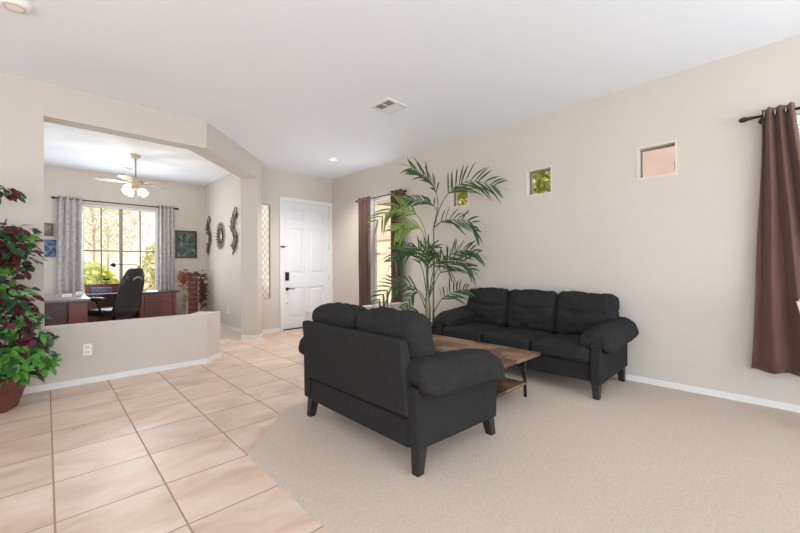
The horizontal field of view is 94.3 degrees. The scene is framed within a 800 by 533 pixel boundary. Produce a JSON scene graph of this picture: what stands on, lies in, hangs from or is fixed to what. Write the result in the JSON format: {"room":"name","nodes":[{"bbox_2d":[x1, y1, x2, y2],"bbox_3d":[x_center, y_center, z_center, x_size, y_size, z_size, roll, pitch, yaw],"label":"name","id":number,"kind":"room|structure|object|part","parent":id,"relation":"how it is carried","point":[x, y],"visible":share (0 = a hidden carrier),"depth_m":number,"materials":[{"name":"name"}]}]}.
{"room":"living room","nodes":[
{"label":"living room","id":0,"kind":"room"},
{"bbox_2d":[0,71,219,393],"bbox_3d":[-4.150,-0.267,3.201,4.915,3.138,0.435,0,0,-44],"label":"wall","id":1,"kind":"structure","parent":0,"point":[139,343],"depth_m":3.67,"materials":[{"name":"paint"}]},
{"bbox_2d":[83,344,91,355],"bbox_3d":[-3.206,0.853,3.803,0.072,0.116,0.010,0,0,-44],"label":"outlet","id":2,"kind":"object","parent":1,"relation":"attached to","point":[87,348],"visible":1,"depth_m":3.80,"materials":[{"name":"white plastic"}]},
{"bbox_2d":[44,352,220,390],"bbox_3d":[-2.974,1.167,4.320,1.694,0.060,0.444,0,0,-44],"label":"baseboard","id":3,"kind":"structure","parent":1,"relation":"attached to","point":[56,385],"depth_m":4.02,"materials":[{"name":"wood"}]},
{"bbox_2d":[44,164,205,314],"bbox_3d":[-5.882,-0.252,6.794,4.470,3.138,0.150,0,0,-44],"label":"wall","id":4,"kind":"structure","parent":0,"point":[58,181],"depth_m":7.36,"materials":[{"name":"paint"}]},
{"bbox_2d":[44,223,52,235],"bbox_3d":[-6.151,-0.641,6.416,0.220,0.218,0.030,0,0,-44],"label":"framed picture","id":5,"kind":"object","parent":4,"relation":"attached to","point":[48,227],"visible":0.59,"depth_m":6.45},
{"bbox_2d":[44,239,55,256],"bbox_3d":[-6.129,-0.319,6.434,0.276,0.297,0.030,0,0,-44],"label":"framed picture","id":6,"kind":"object","parent":4,"relation":"attached to","point":[49,245],"visible":0.59,"depth_m":6.46},
{"bbox_2d":[51,196,178,209],"bbox_3d":[-5.359,-1.189,7.118,1.950,0.065,0.112,0,0,-44],"label":"curtain rod","id":7,"kind":"object","parent":4,"relation":"attached to","point":[52,197],"visible":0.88,"depth_m":7.03,"materials":[{"name":"brown metal"}]},
{"bbox_2d":[56,196,82,293],"bbox_3d":[-5.860,-0.038,6.583,0.356,2.401,0.066,0,0,-44],"label":"curtain","id":8,"kind":"object","parent":7,"relation":"hanging from","point":[69,237],"visible":0.73,"depth_m":6.58,"materials":[{"name":"fabric"}]},
{"bbox_2d":[158,205,173,289],"bbox_3d":[-4.793,-0.043,7.601,0.287,2.401,0.066,0,0,-44],"label":"curtain","id":9,"kind":"object","parent":7,"relation":"hanging from","point":[165,215],"visible":0.82,"depth_m":7.58,"materials":[{"name":"fabric"}]},
{"bbox_2d":[82,204,157,292],"bbox_3d":[-5.404,-0.318,7.199,1.260,1.675,0.135,0,0,-44],"label":"window","id":10,"kind":"structure","parent":4,"relation":"attached to","point":[121,209],"depth_m":7.21,"materials":[{"name":"white plastic"}]},
{"bbox_2d":[175,230,196,257],"bbox_3d":[-4.568,-0.472,7.925,0.405,0.585,0.030,0,0,-44],"label":"framed picture","id":11,"kind":"object","parent":4,"relation":"attached to","point":[185,241],"visible":1,"depth_m":7.92},
{"bbox_2d":[43,82,256,177],"bbox_3d":[-2.745,-1.652,4.797,0.793,0.378,2.764,0,0,22],"label":"wall header","id":12,"kind":"structure","parent":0,"point":[65,106],"depth_m":4.16,"materials":[{"name":"paint"}]},
{"bbox_2d":[0,328,329,532],"bbox_3d":[-1.288,1.245,2.150,7.797,0.120,13.200,0,0,-44],"label":"floor","id":13,"kind":"structure","parent":0,"point":[166,451],"depth_m":2.37,"materials":[{"name":"tile"}]},
{"bbox_2d":[0,185,61,412],"bbox_3d":[-3.348,0.222,3.076,0.827,1.945,0.675,0,0,-38],"label":"potted plant","id":14,"kind":"object","parent":13,"relation":"on","point":[18,359],"visible":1,"depth_m":3.08,"materials":[{"name":"plant"}]},
{"bbox_2d":[0,371,30,412],"bbox_3d":[-3.402,1.052,3.049,0.499,0.287,0.499,0,0,-21],"label":"pot","id":15,"kind":"object","parent":14,"relation":"on","point":[11,392],"depth_m":3.03,"materials":[{"name":"ceramic"}]},
{"bbox_2d":[205,173,240,328],"bbox_3d":[-3.453,-0.265,7.399,0.120,3.138,2.429,0,0,-44],"label":"wall","id":16,"kind":"structure","parent":0,"point":[223,269],"depth_m":7.30,"materials":[{"name":"paint"}]},
{"bbox_2d":[205,216,210,255],"bbox_3d":[-4.106,-0.657,7.936,0.057,0.857,0.325,0,0,-44],"label":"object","id":17,"kind":"object","parent":16,"relation":"attached to","point":[207,225],"visible":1,"depth_m":7.96,"materials":[{"name":"metal"}]},
{"bbox_2d":[215,223,223,248],"bbox_3d":[-3.610,-0.615,7.437,0.041,0.582,0.504,0,0,-44],"label":"wall medallion","id":18,"kind":"object","parent":16,"relation":"attached to","point":[220,234],"visible":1,"depth_m":7.46,"materials":[{"name":"metal"}]},
{"bbox_2d":[220,323,240,331],"bbox_3d":[-3.503,1.174,7.362,0.012,0.060,2.300,0,0,-44],"label":"baseboard","id":19,"kind":"structure","parent":16,"relation":"attached to","point":[221,324],"depth_m":7.06,"materials":[{"name":"wood"}]},
{"bbox_2d":[229,207,236,254],"bbox_3d":[-3.106,-0.656,6.884,0.072,0.882,0.393,0,0,-41],"label":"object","id":20,"kind":"object","parent":16,"relation":"attached to","point":[235,214],"visible":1,"depth_m":6.89,"materials":[{"name":"metal"}]},
{"bbox_2d":[220,326,240,345],"bbox_3d":[-4.569,1.204,5.446,4.200,0.017,3.600,0,0,-44],"label":"floor","id":21,"kind":"structure","parent":0,"point":[227,335],"depth_m":6.38,"materials":[{"name":"tile"}]},
{"bbox_2d":[44,296,90,325],"bbox_3d":[-5.238,0.829,4.990,1.605,0.740,0.780,0,0,-44],"label":"office desk","id":22,"kind":"object","parent":21,"relation":"on","point":[74,309],"visible":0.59,"depth_m":5.13,"materials":[{"name":"brown wood"}]},
{"bbox_3d":[-5.093,0.825,4.690,1.300,0.610,0.025,0,0,-44],"label":"modesty panel","id":23,"kind":"part","parent":22,"relation":"part of","materials":[{"name":"brown wood"}]},
{"bbox_2d":[62,294,71,297],"bbox_3d":[-4.967,0.434,5.534,0.110,0.048,0.070,0,0,-44],"label":"box","id":24,"kind":"object","parent":22,"relation":"on","point":[63,295],"visible":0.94,"depth_m":5.50,"materials":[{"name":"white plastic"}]},
{"bbox_3d":[-4.838,0.659,5.379,0.021,0.260,0.570,0,0,-44],"label":"drawer","id":25,"kind":"part","parent":22,"relation":"part of","materials":[{"name":"brown wood"}]},
{"bbox_2d":[76,292,83,296],"bbox_3d":[-4.866,0.420,5.632,0.085,0.075,0.072,0,0,-8],"label":"cup","id":26,"kind":"object","parent":22,"relation":"on","point":[78,294],"visible":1,"depth_m":5.61,"materials":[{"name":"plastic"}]},
{"bbox_2d":[44,283,179,321],"bbox_3d":[-5.028,0.756,6.476,2.060,0.888,1.080,0,0,-44],"label":"credenza","id":27,"kind":"object","parent":21,"relation":"on","point":[154,303],"visible":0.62,"depth_m":6.84,"materials":[{"name":"brown wood"}]},
{"bbox_2d":[91,287,111,292],"bbox_3d":[-5.379,0.424,6.683,0.300,0.090,0.060,0,0,-44],"label":"bar","id":28,"kind":"object","parent":27,"relation":"on","point":[102,289],"visible":0.94,"depth_m":6.66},
{"bbox_3d":[-5.271,0.806,6.872,0.615,0.615,0.030,0,0,-44],"label":"panel","id":29,"kind":"part","parent":27,"relation":"part of","materials":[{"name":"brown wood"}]},
{"bbox_2d":[110,263,144,291],"bbox_3d":[-4.968,0.199,6.783,0.555,0.535,0.135,0,0,-44],"label":"desk lamp","id":30,"kind":"object","parent":27,"relation":"on","point":[112,264],"visible":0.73,"depth_m":6.68,"materials":[{"name":"black plastic"}]},
{"bbox_3d":[-4.703,0.828,6.755,0.065,0.665,0.025,0,0,-44],"label":"corner post","id":31,"kind":"part","parent":27,"relation":"part of","materials":[{"name":"brown wood"}]},
{"bbox_3d":[-4.513,0.740,6.932,0.435,0.134,0.032,0,0,-44],"label":"drawer","id":32,"kind":"part","parent":27,"relation":"part of","materials":[{"name":"brown wood"}]},
{"bbox_3d":[-4.514,0.585,6.932,0.435,0.124,0.032,0,0,-44],"label":"drawer","id":33,"kind":"part","parent":27,"relation":"part of","materials":[{"name":"brown wood"}]},
{"bbox_3d":[-4.512,0.900,6.932,0.435,0.134,0.032,0,0,-44],"label":"drawer","id":34,"kind":"part","parent":27,"relation":"part of","materials":[{"name":"brown wood"}]},
{"bbox_3d":[-4.327,0.826,7.114,0.065,0.665,0.025,0,0,-44],"label":"corner post","id":35,"kind":"part","parent":27,"relation":"part of","materials":[{"name":"brown wood"}]},
{"bbox_2d":[88,268,144,319],"bbox_3d":[-4.622,0.613,6.069,0.774,1.167,0.709,0,0,6],"label":"office chair","id":36,"kind":"object","parent":21,"relation":"on","point":[129,295],"visible":0.77,"depth_m":5.91,"materials":[{"name":"black leather"}]},
{"bbox_3d":[-4.701,0.739,6.077,0.519,0.133,0.512,0,0,6],"label":"seat","id":37,"kind":"part","parent":36,"relation":"part of","materials":[{"name":"black leather"}]},
{"bbox_3d":[-4.369,0.397,6.041,0.264,0.740,0.526,0,0,6],"label":"backrest","id":38,"kind":"part","parent":36,"relation":"part of","materials":[{"name":"black leather"}]},
{"bbox_2d":[176,269,208,313],"bbox_3d":[-4.306,0.619,7.698,0.263,1.157,0.594,0,0,41],"label":"potted plant","id":39,"kind":"object","parent":21,"relation":"on","point":[197,295],"visible":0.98,"depth_m":7.73,"materials":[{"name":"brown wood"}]},
{"bbox_3d":[-4.399,0.704,7.657,0.032,0.988,0.040,0,0,-44],"label":"post","id":40,"kind":"part","parent":39,"relation":"part of","materials":[{"name":"beige wood"}]},
{"bbox_3d":[-4.320,0.690,7.732,0.188,0.918,0.024,0,0,-44],"label":"slat panel","id":41,"kind":"part","parent":39,"relation":"part of","materials":[{"name":"brown wood"}]},
{"bbox_3d":[-4.240,0.703,7.809,0.032,0.988,0.040,0,0,-44],"label":"post","id":42,"kind":"part","parent":39,"relation":"part of","materials":[{"name":"beige wood"}]},
{"bbox_2d":[241,158,261,334],"bbox_3d":[-2.574,-0.286,6.308,0.323,3.068,0.563,0,0,-44],"label":"wall","id":43,"kind":"structure","parent":0,"point":[251,188],"depth_m":6.13,"materials":[{"name":"paint"}]},
{"bbox_2d":[241,333,262,338],"bbox_3d":[-2.474,1.167,6.344,0.292,0.060,0.450,0,0,1],"label":"baseboard","id":44,"kind":"structure","parent":43,"relation":"attached to","point":[260,335],"depth_m":6.12,"materials":[{"name":"wood"}]},
{"bbox_2d":[261,167,331,329],"bbox_3d":[-2.052,-0.273,7.188,1.837,3.138,0.150,0,0,-44],"label":"wall","id":45,"kind":"structure","parent":0,"point":[275,183],"depth_m":6.88,"materials":[{"name":"paint"}]},
{"bbox_2d":[262,203,270,299],"bbox_3d":[-2.454,-0.271,6.736,0.200,1.736,0.050,0,0,-44],"label":"window","id":46,"kind":"structure","parent":45,"relation":"in","point":[269,206],"depth_m":6.78,"materials":[{"name":"clear glass"}]},
{"bbox_2d":[262,328,279,332],"bbox_3d":[-2.406,1.167,6.729,0.480,0.060,0.012,0,0,-44],"label":"baseboard","id":47,"kind":"structure","parent":45,"relation":"attached to","point":[272,329],"depth_m":6.76,"materials":[{"name":"wood"}]},
{"bbox_2d":[280,201,328,330],"bbox_3d":[-1.861,-0.018,7.306,1.094,2.425,0.141,0,0,-44],"label":"door","id":48,"kind":"structure","parent":45,"relation":"in","point":[305,247],"depth_m":7.28,"materials":[{"name":"white wood"}]},
{"bbox_3d":[-2.007,-0.990,7.171,0.267,0.210,0.014,0,0,-44],"label":"raised panel","id":49,"kind":"part","parent":48,"relation":"part of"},
{"bbox_3d":[-2.003,-0.294,7.170,0.267,0.820,0.014,0,0,-44],"label":"raised panel","id":50,"kind":"part","parent":48,"relation":"part of","materials":[{"name":"wood"}]},
{"bbox_3d":[-1.997,0.696,7.169,0.267,0.540,0.014,0,0,-44],"label":"raised panel","id":51,"kind":"part","parent":48,"relation":"part of","materials":[{"name":"wood"}]},
{"bbox_3d":[-1.691,-0.991,7.473,0.267,0.210,0.014,0,0,-44],"label":"raised panel","id":52,"kind":"part","parent":48,"relation":"part of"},
{"bbox_3d":[-1.687,-0.296,7.472,0.267,0.820,0.014,0,0,-44],"label":"raised panel","id":53,"kind":"part","parent":48,"relation":"part of","materials":[{"name":"wood"}]},
{"bbox_3d":[-1.681,0.694,7.471,0.267,0.540,0.014,0,0,-44],"label":"raised panel","id":54,"kind":"part","parent":48,"relation":"part of","materials":[{"name":"wood"}]},
{"bbox_2d":[279,196,332,330],"bbox_3d":[-1.845,-0.055,7.323,1.146,2.500,0.098,0,0,-44],"label":"trim","id":55,"kind":"structure","parent":45,"relation":"attached to","point":[281,199],"depth_m":7.13,"materials":[{"name":"wood"}]},
{"bbox_2d":[305,302,411,320],"bbox_3d":[-0.524,0.910,5.462,1.857,0.650,0.165,0,0,-44],"label":"wall","id":56,"kind":"structure","parent":0,"point":[308,314],"depth_m":5.58,"materials":[{"name":"paint"}]},
{"bbox_2d":[0,0,799,185],"bbox_3d":[-1.305,-1.853,2.154,7.797,0.100,13.200,0,0,-44],"label":"ceiling","id":57,"kind":"structure","parent":0,"point":[295,84],"depth_m":3.25,"materials":[{"name":"paint"}]},
{"bbox_2d":[0,0,32,13],"bbox_3d":[-2.617,-1.774,2.518,0.180,0.043,0.180,0,0,-44],"label":"smoke detector","id":58,"kind":"object","parent":57,"relation":"attached to","point":[17,6],"visible":1,"depth_m":2.51,"materials":[{"name":"white plastic"}]},
{"bbox_2d":[94,154,165,197],"bbox_3d":[-4.250,-1.397,5.932,0.982,0.768,0.976,0,0,-44],"label":"ceiling fan","id":59,"kind":"object","parent":57,"relation":"hanging from","point":[133,183],"visible":1,"depth_m":5.88,"materials":[{"name":"metal"}]},
{"bbox_3d":[-4.509,-1.342,5.740,0.342,0.033,0.131,0,0,-34],"label":"blade","id":60,"kind":"part","parent":59,"relation":"part of","materials":[{"name":"white wood"}]},
{"bbox_3d":[-4.133,-1.345,5.601,0.131,0.033,0.342,0,0,-16],"label":"blade","id":61,"kind":"part","parent":59,"relation":"part of","materials":[{"name":"white wood"}]},
{"bbox_3d":[-4.269,-1.183,5.795,0.121,0.121,0.117,0,0,-44],"label":"lamp shade","id":62,"kind":"part","parent":59,"relation":"part of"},
{"bbox_3d":[-4.493,-1.342,6.141,0.342,0.033,0.131,0,0,38],"label":"blade","id":63,"kind":"part","parent":59,"relation":"part of","materials":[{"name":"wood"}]},
{"bbox_3d":[-4.225,-1.331,5.929,0.210,0.205,0.210,0,0,-44],"label":"motor","id":64,"kind":"part","parent":59,"relation":"part of","materials":[{"name":"metal"}]},
{"bbox_3d":[-4.091,-1.184,5.884,0.117,0.121,0.121,0,0,-44],"label":"lamp shade","id":65,"kind":"part","parent":59,"relation":"part of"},
{"bbox_2d":[370,98,407,114],"bbox_3d":[-0.124,-1.801,4.178,0.300,0.011,0.300,0,0,-44],"label":"ceiling vent","id":66,"kind":"object","parent":57,"relation":"in","point":[389,106],"visible":1,"depth_m":4.17,"materials":[{"name":"metal"}]},
{"bbox_2d":[248,366,799,532],"bbox_3d":[1.809,1.164,1.877,3.392,0.017,8.230,0,0,-44],"label":"floor","id":67,"kind":"structure","parent":0,"point":[640,457],"depth_m":2.15,"materials":[{"name":"carpet"}]},
{"bbox_2d":[298,302,504,476],"bbox_3d":[-0.057,0.716,2.730,0.883,0.902,1.484,0,0,-44],"label":"loveseat","id":68,"kind":"object","parent":67,"relation":"on","point":[381,369],"visible":1,"depth_m":2.26,"materials":[{"name":"grey fabric"}]},
{"bbox_2d":[298,337,304,354],"bbox_3d":[-0.457,0.648,3.151,0.784,0.258,0.324,0,0,-44],"label":"armrest","id":69,"kind":"object","parent":68,"relation":"on","point":[301,344],"depth_m":2.93,"materials":[{"name":"grey fabric"}]},
{"bbox_3d":[-0.444,0.854,3.161,0.794,0.384,0.085,0,0,-44],"label":"arm panel","id":70,"kind":"part","parent":68,"relation":"part of","materials":[{"name":"grey fabric"}]},
{"bbox_3d":[-0.682,1.094,2.922,0.078,0.153,0.068,0,0,-44],"label":"leg","id":71,"kind":"part","parent":68,"relation":"part of","materials":[{"name":"brown wood"}]},
{"bbox_2d":[312,302,367,329],"bbox_3d":[-0.422,0.519,2.782,0.293,0.489,0.590,0,0,-44],"label":"cushion","id":72,"kind":"object","parent":68,"relation":"on","point":[340,314],"depth_m":2.63,"materials":[{"name":"grey fabric"}]},
{"bbox_3d":[-0.320,0.626,2.466,0.139,0.437,1.093,0,0,-44],"label":"backrest","id":73,"kind":"part","parent":68,"relation":"part of","materials":[{"name":"grey fabric"}]},
{"bbox_2d":[356,306,435,357],"bbox_3d":[-0.029,0.515,2.364,0.289,0.502,0.591,0,0,-44],"label":"cushion","id":74,"kind":"object","parent":68,"relation":"on","point":[414,327],"depth_m":2.18,"materials":[{"name":"grey fabric"}]},
{"bbox_3d":[0.105,1.089,2.097,0.078,0.153,0.068,0,0,-44],"label":"leg","id":75,"kind":"part","parent":68,"relation":"part of","materials":[{"name":"brown wood"}]},
{"bbox_3d":[0.353,0.849,2.325,0.794,0.384,0.085,0,0,-44],"label":"arm panel","id":76,"kind":"part","parent":68,"relation":"part of","materials":[{"name":"grey fabric"}]},
{"bbox_2d":[408,348,504,397],"bbox_3d":[0.342,0.642,2.314,0.784,0.257,0.330,0,0,-44],"label":"armrest","id":77,"kind":"object","parent":68,"relation":"on","point":[451,373],"depth_m":2.12,"materials":[{"name":"grey fabric"}]},
{"bbox_3d":[0.609,1.087,2.576,0.088,0.153,0.070,0,0,-44],"label":"leg","id":78,"kind":"part","parent":68,"relation":"part of","materials":[{"name":"brown wood"}]},
{"bbox_2d":[366,157,508,334],"bbox_3d":[0.485,-0.172,4.968,1.954,2.677,0.720,0,0,13],"label":"potted palm","id":79,"kind":"object","parent":67,"relation":"on","point":[406,252],"visible":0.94,"depth_m":4.95,"materials":[{"name":"plant"}]},
{"bbox_3d":[0.359,0.651,5.146,0.058,0.384,0.040,0,0,-21],"label":"stem","id":80,"kind":"part","parent":79,"relation":"part of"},
{"bbox_3d":[0.361,0.389,5.161,0.038,0.903,0.047,0,0,-44],"label":"stem","id":81,"kind":"part","parent":79,"relation":"part of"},
{"bbox_3d":[0.411,0.625,5.150,0.036,0.432,0.035,0,0,-21],"label":"stem","id":82,"kind":"part","parent":79,"relation":"part of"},
{"bbox_3d":[0.463,0.138,5.157,0.037,1.402,0.041,0,0,-44],"label":"stem","id":83,"kind":"part","parent":79,"relation":"part of","materials":[{"name":"plant"}]},
{"bbox_2d":[431,322,436,334],"bbox_3d":[0.339,0.981,5.154,0.400,0.373,0.400,0,0,-44],"label":"pot","id":84,"kind":"object","parent":79,"relation":"on","point":[434,330],"depth_m":5.03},
{"bbox_2d":[432,334,539,397],"bbox_3d":[0.590,0.960,3.500,0.600,0.408,1.240,0,0,-44],"label":"coffee table","id":85,"kind":"object","parent":67,"relation":"on","point":[509,356],"visible":0.46,"depth_m":3.30,"materials":[{"name":"brown wood"}]},
{"bbox_2d":[496,377,525,396],"bbox_3d":[0.590,1.036,3.500,0.460,0.020,1.040,0,0,-44],"label":"shelf","id":86,"kind":"object","parent":85,"relation":"attached to","point":[503,387],"depth_m":3.19,"materials":[{"name":"brown wood"}]},
{"bbox_3d":[1.114,0.973,3.308,0.032,0.376,0.028,0,0,-21],"label":"leg","id":87,"kind":"part","parent":85,"relation":"part of","materials":[{"name":"black metal"}]},
{"bbox_2d":[433,287,638,399],"bbox_3d":[1.374,0.711,4.146,0.854,0.899,2.105,0,0,-44],"label":"sofa","id":88,"kind":"object","parent":67,"relation":"on","point":[580,335],"visible":0.97,"depth_m":3.82,"materials":[{"name":"grey fabric"}]},
{"bbox_3d":[0.760,0.850,4.787,0.794,0.384,0.085,0,0,-44],"label":"arm panel","id":89,"kind":"part","parent":88,"relation":"part of","materials":[{"name":"grey fabric"}]},
{"bbox_2d":[433,305,473,327],"bbox_3d":[0.769,0.642,4.799,0.784,0.257,0.326,0,0,-44],"label":"armrest","id":90,"kind":"object","parent":88,"relation":"on","point":[461,315],"depth_m":4.58,"materials":[{"name":"grey fabric"}]},
{"bbox_2d":[443,322,505,341],"bbox_3d":[0.903,0.794,4.474,0.624,0.181,0.574,0,0,-44],"label":"seat cushion","id":91,"kind":"object","parent":88,"relation":"on","point":[473,331],"depth_m":4.33,"materials":[{"name":"grey fabric"}]},
{"bbox_2d":[467,287,509,326],"bbox_3d":[1.135,0.514,4.731,0.284,0.500,0.621,0,0,-44],"label":"cushion","id":92,"kind":"object","parent":88,"relation":"on","point":[491,305],"depth_m":4.60,"materials":[{"name":"grey fabric"}]},
{"bbox_2d":[482,327,551,350],"bbox_3d":[1.292,0.791,4.067,0.626,0.180,0.572,0,0,-44],"label":"seat cushion","id":93,"kind":"object","parent":88,"relation":"on","point":[514,337],"depth_m":3.92,"materials":[{"name":"grey fabric"}]},
{"bbox_2d":[506,289,557,332],"bbox_3d":[1.536,0.509,4.308,0.288,0.491,0.627,0,0,-44],"label":"cushion","id":94,"kind":"object","parent":88,"relation":"on","point":[530,309],"depth_m":4.19,"materials":[{"name":"grey fabric"}]},
{"bbox_2d":[531,333,589,362],"bbox_3d":[1.680,0.788,3.659,0.623,0.180,0.573,0,0,-44],"label":"seat cushion","id":95,"kind":"object","parent":88,"relation":"on","point":[556,347],"depth_m":3.48,"materials":[{"name":"grey fabric"}]},
{"bbox_2d":[555,291,619,334],"bbox_3d":[1.944,0.513,3.880,0.284,0.507,0.627,0,0,-44],"label":"cushion","id":96,"kind":"object","parent":88,"relation":"on","point":[576,312],"depth_m":3.81,"materials":[{"name":"grey fabric"}]},
{"bbox_3d":[1.724,1.081,3.261,0.088,0.153,0.070,0,0,-44],"label":"leg","id":97,"kind":"part","parent":88,"relation":"part of","materials":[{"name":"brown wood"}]},
{"bbox_3d":[1.986,0.841,3.503,0.794,0.384,0.085,0,0,-44],"label":"arm panel","id":98,"kind":"part","parent":88,"relation":"part of","materials":[{"name":"grey fabric"}]},
{"bbox_2d":[579,317,638,354],"bbox_3d":[1.996,0.635,3.512,0.784,0.258,0.327,0,0,-44],"label":"armrest","id":99,"kind":"object","parent":88,"relation":"on","point":[607,335],"depth_m":3.31,"materials":[{"name":"grey fabric"}]},
{"bbox_3d":[2.227,1.079,3.741,0.078,0.153,0.068,0,0,-44],"label":"leg","id":100,"kind":"part","parent":88,"relation":"part of","materials":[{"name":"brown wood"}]},
{"bbox_2d":[332,34,799,404],"bbox_3d":[2.292,-0.302,3.944,0.170,3.138,10.841,0,0,-44],"label":"wall","id":101,"kind":"structure","parent":0,"point":[677,252],"depth_m":3.73,"materials":[{"name":"paint"}]},
{"bbox_2d":[355,190,406,202],"bbox_3d":[-0.340,-1.208,6.497,0.106,0.065,1.350,0,0,-44],"label":"curtain rod","id":102,"kind":"object","parent":101,"relation":"attached to","point":[404,191],"visible":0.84,"depth_m":6.40,"materials":[{"name":"brown metal"}]},
{"bbox_2d":[358,196,370,305],"bbox_3d":[-0.651,-0.200,6.779,0.077,2.126,0.371,0,0,-44],"label":"curtain","id":103,"kind":"object","parent":102,"relation":"hanging from","point":[364,209],"visible":0.9,"depth_m":6.74,"materials":[{"name":"brown fabric"}]},
{"bbox_2d":[390,189,402,302],"bbox_3d":[-0.059,-0.204,6.159,0.081,2.126,0.296,0,0,-44],"label":"curtain","id":104,"kind":"object","parent":102,"relation":"hanging from","point":[397,298],"visible":0.52,"depth_m":6.13,"materials":[{"name":"brown fabric"}]},
{"bbox_2d":[374,196,390,302],"bbox_3d":[-0.247,-0.290,6.653,0.044,1.910,0.635,0,0,-44],"label":"window","id":105,"kind":"structure","parent":101,"relation":"in","point":[387,197],"depth_m":6.86,"materials":[{"name":"white plastic"}]},
{"bbox_2d":[450,183,468,207],"bbox_3d":[0.889,-1.018,5.364,0.114,0.321,0.325,0,0,-44],"label":"window","id":106,"kind":"structure","parent":101,"relation":"in","point":[452,195],"depth_m":5.44,"materials":[{"name":"paint"}]},
{"bbox_3d":[0.916,-1.019,5.390,0.040,0.321,0.325,0,0,-44],"label":"frame","id":107,"kind":"part","parent":106,"relation":"part of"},
{"bbox_2d":[526,165,551,196],"bbox_3d":[1.709,-1.024,4.505,0.114,0.321,0.326,0,0,-44],"label":"window","id":108,"kind":"structure","parent":101,"relation":"in","point":[529,173],"depth_m":4.58,"materials":[{"name":"paint"}]},
{"bbox_3d":[1.736,-1.024,4.531,0.040,0.321,0.326,0,0,-44],"label":"frame","id":109,"kind":"part","parent":108,"relation":"part of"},
{"bbox_2d":[637,140,676,179],"bbox_3d":[2.531,-1.030,3.643,0.114,0.321,0.327,0,0,-44],"label":"window","id":110,"kind":"structure","parent":101,"relation":"in","point":[640,150],"depth_m":3.67,"materials":[{"name":"paint"}]},
{"bbox_2d":[613,374,799,412],"bbox_3d":[3.031,1.129,3.043,0.012,0.066,8.230,0,0,-44],"label":"baseboard","id":111,"kind":"structure","parent":101,"relation":"attached to","point":[759,401],"depth_m":3.27,"materials":[{"name":"wood"}]},
{"bbox_2d":[739,107,799,123],"bbox_3d":[3.667,-1.216,2.297,0.106,0.065,2.320,0,0,-44],"label":"curtain rod","id":112,"kind":"object","parent":101,"relation":"attached to","point":[744,119],"visible":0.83,"depth_m":3.05,"materials":[{"name":"brown metal"}]},
{"bbox_2d":[751,102,799,376],"bbox_3d":[3.087,-0.210,2.864,0.096,2.127,0.557,0,0,-44],"label":"curtain","id":113,"kind":"object","parent":112,"relation":"hanging from","point":[776,337],"visible":1,"depth_m":2.94,"materials":[{"name":"brown fabric"}]},
{"bbox_2d":[796,114,799,135],"bbox_3d":[3.731,-0.335,2.366,0.035,1.745,1.670,0,0,-44],"label":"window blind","id":114,"kind":"object","parent":101,"relation":"attached to","point":[797,116],"visible":0.02,"depth_m":2.94,"materials":[{"name":"white"}]},
{"label":"outside","id":115,"kind":"structure","parent":0,"visible":0},
{"bbox_3d":[-6.396,1.463,28.441,150.000,0.170,130.000,0,0,-44],"label":"ground","id":116,"kind":"structure","parent":115,"visible":0},
{"bbox_2d":[84,261,118,290],"bbox_3d":[-8.394,0.654,9.947,1.494,1.653,1.539,0,0,-44],"label":"shrub","id":117,"kind":"object","parent":116,"relation":"on","point":[92,275],"visible":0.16,"depth_m":9.84,"materials":[{"name":"green plant"}]},
{"bbox_2d":[83,207,144,260],"bbox_3d":[-12.347,-1.412,14.881,3.442,5.614,3.497,0,0,-44],"label":"bare tree","id":118,"kind":"object","parent":116,"relation":"on","point":[85,209],"visible":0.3,"depth_m":14.97,"materials":[{"name":"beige plant"}]},
{"bbox_2d":[84,207,153,270],"bbox_3d":[-14.920,-1.505,18.905,4.023,5.838,4.048,0,0,-44],"label":"bare tree","id":119,"kind":"object","parent":116,"relation":"on","point":[86,218],"visible":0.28,"depth_m":19.03,"materials":[{"name":"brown plant"}]},
{"bbox_2d":[136,242,154,288],"bbox_3d":[-9.486,0.146,15.098,2.092,2.661,2.168,0,0,-44],"label":"shrub","id":120,"kind":"object","parent":116,"relation":"on","point":[150,258],"visible":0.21,"depth_m":14.58,"materials":[{"name":"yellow plant"}]},
{"bbox_2d":[262,205,268,298],"bbox_3d":[-3.296,-0.793,10.405,3.600,4.400,0.200,0,0,-44],"label":"wall","id":121,"kind":"structure","parent":116,"relation":"on","point":[264,207],"depth_m":9.96,"materials":[{"name":"white paint"}]},
{"bbox_2d":[377,236,390,301],"bbox_3d":[-1.416,0.152,14.957,0.300,2.500,10.400,0,0,-44],"label":"wall","id":122,"kind":"structure","parent":116,"relation":"on","point":[383,245],"depth_m":13.98,"materials":[{"name":"beige paint"}]},
{"bbox_2d":[377,198,467,237],"bbox_3d":[0.385,-2.001,19.869,6.200,6.800,10.600,0,0,-44],"label":"house","id":123,"kind":"structure","parent":116,"relation":"on","point":[379,207],"depth_m":17.46,"materials":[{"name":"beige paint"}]},
{"bbox_2d":[457,186,467,205],"bbox_3d":[1.299,-1.079,9.396,2.345,4.784,2.266,0,0,-44],"label":"leafy tree","id":124,"kind":"object","parent":116,"relation":"on","point":[461,196],"visible":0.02,"depth_m":8.98,"materials":[{"name":"green plant"}]},
{"bbox_2d":[532,170,550,193],"bbox_3d":[2.728,-1.081,7.547,2.457,4.768,2.468,0,0,-44],"label":"leafy tree","id":125,"kind":"object","parent":116,"relation":"on","point":[542,184],"visible":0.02,"depth_m":6.92,"materials":[{"name":"green plant"}]},
{"bbox_2d":[643,125,799,177],"bbox_3d":[8.521,-2.064,6.415,5.000,6.800,8.700,0,0,-44],"label":"house","id":126,"kind":"structure","parent":116,"relation":"on","point":[659,161],"depth_m":7.18,"materials":[{"name":"paint"}]},
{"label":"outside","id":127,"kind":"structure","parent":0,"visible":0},
{"bbox_2d":[84,245,154,280],"bbox_3d":[-30.405,-0.984,60.837,160.000,5.217,40.000,0,0,-44],"label":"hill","id":128,"kind":"structure","parent":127,"point":[133,258],"depth_m":43.30,"materials":[{"name":"white"}]}
]}

